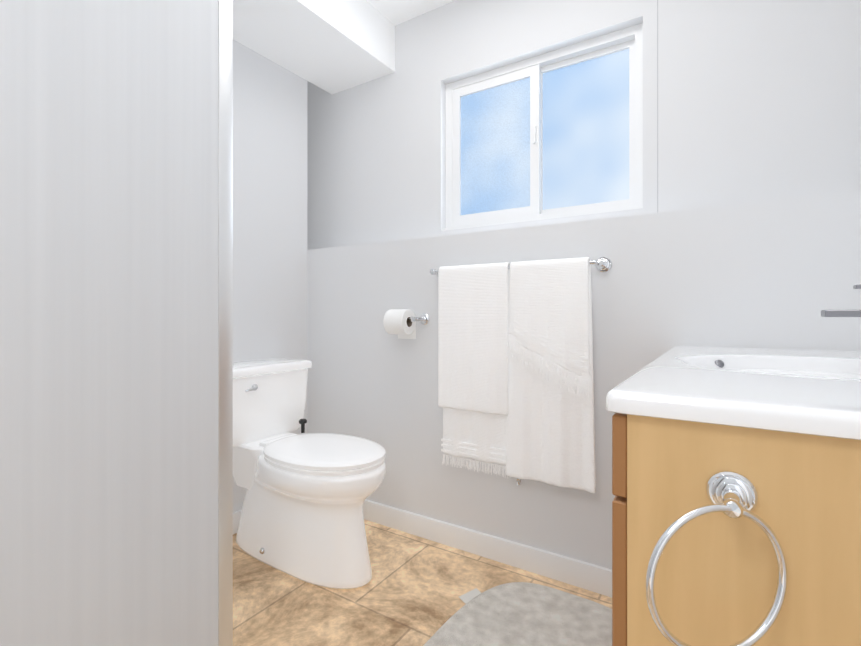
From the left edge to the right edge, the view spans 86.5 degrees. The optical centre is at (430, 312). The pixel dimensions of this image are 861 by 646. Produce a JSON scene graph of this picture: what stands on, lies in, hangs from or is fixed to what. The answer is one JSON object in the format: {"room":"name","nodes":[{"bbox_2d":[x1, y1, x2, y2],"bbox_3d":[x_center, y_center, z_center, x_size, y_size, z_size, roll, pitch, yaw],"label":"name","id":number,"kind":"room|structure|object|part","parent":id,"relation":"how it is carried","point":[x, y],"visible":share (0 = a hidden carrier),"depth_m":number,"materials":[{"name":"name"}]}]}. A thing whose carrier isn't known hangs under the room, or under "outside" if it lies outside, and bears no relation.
{"room":"bathroom","nodes":[
{"label":"bathroom","id":0,"kind":"room"},
{"bbox_2d":[0,0,217,645],"bbox_3d":[-1.573,-0.238,0.502,0.885,2.435,2.400,0,0,33],"label":"partition panel","id":1,"kind":"object","parent":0,"point":[108,322],"visible":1,"depth_m":1.02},
{"bbox_2d":[218,0,232,645],"bbox_3d":[-0.570,-0.238,1.262,0.020,2.435,0.043,0,0,33],"label":"trim","id":2,"kind":"structure","parent":1,"relation":"attached to","point":[225,322],"depth_m":1.25,"materials":[{"name":"white paint"}]},
{"bbox_2d":[233,39,306,512],"bbox_3d":[-0.973,-0.237,2.077,0.200,2.435,0.900,0,0,33],"label":"wall","id":3,"kind":"structure","parent":0,"point":[269,209],"depth_m":2.20,"materials":[{"name":"white paint"}]},
{"bbox_2d":[233,509,241,533],"bbox_3d":[-0.887,0.935,2.013,0.013,0.090,0.887,0,0,33],"label":"baseboard","id":4,"kind":"structure","parent":3,"relation":"attached to","point":[236,516],"depth_m":2.04,"materials":[{"name":"white"}]},
{"bbox_2d":[366,0,454,25],"bbox_3d":[-0.473,-1.506,0.483,2.760,0.100,3.950,0,0,33],"label":"ceiling","id":5,"kind":"structure","parent":0,"point":[395,12],"depth_m":2.18,"materials":[{"name":"white paint"}]},
{"bbox_2d":[233,0,394,93],"bbox_3d":[-0.655,-1.337,1.981,0.440,0.235,1.078,0,0,33],"label":"soffit beam","id":6,"kind":"structure","parent":5,"relation":"attached to","point":[332,46],"depth_m":2.09,"materials":[{"name":"white paint"}]},
{"bbox_2d":[233,519,611,645],"bbox_3d":[-0.473,1.029,0.481,2.760,0.100,3.950,0,0,33],"label":"floor","id":7,"kind":"structure","parent":0,"point":[412,590],"depth_m":1.59,"materials":[{"name":"tile"}]},
{"bbox_2d":[233,358,385,588],"bbox_3d":[-0.528,0.600,1.834,0.805,0.761,0.494,0,0,33],"label":"toilet","id":8,"kind":"object","parent":7,"relation":"on","point":[302,515],"visible":0.98,"depth_m":1.71,"materials":[{"name":"white ceramic"}]},
{"bbox_3d":[-0.769,0.376,1.988,0.232,0.314,0.494,0,0,33],"label":"tank","id":9,"kind":"part","parent":8,"relation":"part of","materials":[{"name":"white ceramic"}]},
{"bbox_3d":[-0.568,0.502,2.038,0.035,0.062,0.036,0,0,33],"label":"knob","id":10,"kind":"part","parent":8,"relation":"part of","materials":[{"name":"black plastic"}]},
{"bbox_3d":[-0.501,0.769,1.816,0.744,0.423,0.368,0,0,33],"label":"bowl","id":11,"kind":"part","parent":8,"relation":"part of","materials":[{"name":"white ceramic"}]},
{"bbox_3d":[-0.418,0.533,1.763,0.537,0.046,0.374,0,0,33],"label":"seat","id":12,"kind":"part","parent":8,"relation":"part of","materials":[{"name":"white plastic"}]},
{"bbox_2d":[423,582,611,645],"bbox_3d":[0.152,0.965,1.073,0.633,0.028,1.200,0,0,33],"label":"bath mat","id":13,"kind":"object","parent":7,"relation":"on","point":[520,614],"visible":0.79,"depth_m":1.42,"materials":[{"name":"grey fabric"}]},
{"bbox_2d":[606,346,860,645],"bbox_3d":[0.782,0.541,0.868,0.655,0.877,1.039,0,0,33],"label":"bathroom vanity","id":14,"kind":"object","parent":7,"relation":"on","point":[780,429],"visible":1,"depth_m":0.55,"materials":[{"name":"brown wood"}]},
{"bbox_2d":[646,471,786,645],"bbox_3d":[0.312,0.279,0.497,0.128,0.184,0.119,0,0,33],"label":"towel ring","id":15,"kind":"object","parent":14,"relation":"attached to","point":[730,494],"visible":1,"depth_m":0.50,"materials":[{"name":"silver metal"}]},
{"bbox_2d":[606,346,860,439],"bbox_3d":[0.782,0.155,0.868,0.655,0.105,1.040,0,0,33],"label":"countertop","id":16,"kind":"structure","parent":14,"relation":"on","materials":[{"name":"white ceramic"}]},
{"bbox_2d":[307,191,860,568],"bbox_3d":[0.469,0.325,1.956,2.760,1.311,0.450,0,0,33],"label":"wall","id":17,"kind":"structure","parent":0,"point":[778,274],"depth_m":1.63,"materials":[{"name":"white paint"}]},
{"bbox_2d":[383,309,428,338],"bbox_3d":[-0.116,0.049,1.978,0.172,0.129,0.142,0,0,33],"label":"paper holder","id":18,"kind":"object","parent":17,"relation":"attached to","point":[401,323],"visible":1,"depth_m":1.94,"materials":[{"name":"white paper"}]},
{"bbox_2d":[363,499,611,597],"bbox_3d":[0.099,0.940,1.924,1.790,0.100,0.023,0,0,33],"label":"baseboard","id":19,"kind":"structure","parent":17,"relation":"attached to","point":[580,574],"depth_m":1.80,"materials":[{"name":"white"}]},
{"bbox_2d":[430,257,611,276],"bbox_3d":[0.305,-0.170,1.742,0.712,0.054,0.087,0,0,33],"label":"towel rail","id":20,"kind":"object","parent":17,"relation":"attached to","point":[603,264],"visible":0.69,"depth_m":1.59,"materials":[{"name":"silver metal"}]},
{"bbox_2d":[438,257,595,492],"bbox_3d":[0.299,0.219,1.711,0.619,0.819,0.058,0,0,33],"label":"hanging towels","id":21,"kind":"object","parent":20,"relation":"hanging from","point":[515,374],"visible":1,"depth_m":1.68,"materials":[{"name":"white fabric"}]},
{"bbox_2d":[307,0,860,249],"bbox_3d":[0.517,-0.892,2.032,2.760,1.124,0.272,0,0,33],"label":"wall","id":22,"kind":"structure","parent":0,"point":[759,100],"depth_m":1.66,"materials":[{"name":"white paint"}]},
{"bbox_2d":[441,208,642,235],"bbox_3d":[0.492,-0.359,2.048,0.876,0.058,0.272,0,0,33],"label":"window sill","id":23,"kind":"structure","parent":22,"relation":"in","point":[556,220],"depth_m":1.89,"materials":[{"name":"white paint"}]},
{"bbox_2d":[444,23,642,230],"bbox_3d":[0.455,-0.746,1.991,0.876,0.714,0.085,0,0,33],"label":"window","id":24,"kind":"structure","parent":23,"relation":"attached to","point":[558,133],"depth_m":1.97,"materials":[{"name":"white plastic"}]},
{"bbox_2d":[657,0,657,212],"bbox_3d":[0.833,-0.903,1.675,0.002,1.104,0.011,0,0,33],"label":"joint","id":25,"kind":"object","parent":22,"relation":"attached to","point":[657,106],"visible":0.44,"depth_m":1.67,"materials":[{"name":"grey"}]},
{"bbox_3d":[0.484,-0.239,-0.397,0.200,2.435,3.500,0,0,33],"label":"wall","id":26,"kind":"structure","parent":0,"visible":0},
{"bbox_2d":[821,284,860,316],"bbox_3d":[0.916,-0.024,0.797,0.356,0.110,0.120,0,0,33],"label":"faucet","id":27,"kind":"object","parent":26,"relation":"attached to","point":[840,313],"visible":1,"depth_m":0.86,"materials":[{"name":"silver metal"}]}
]}

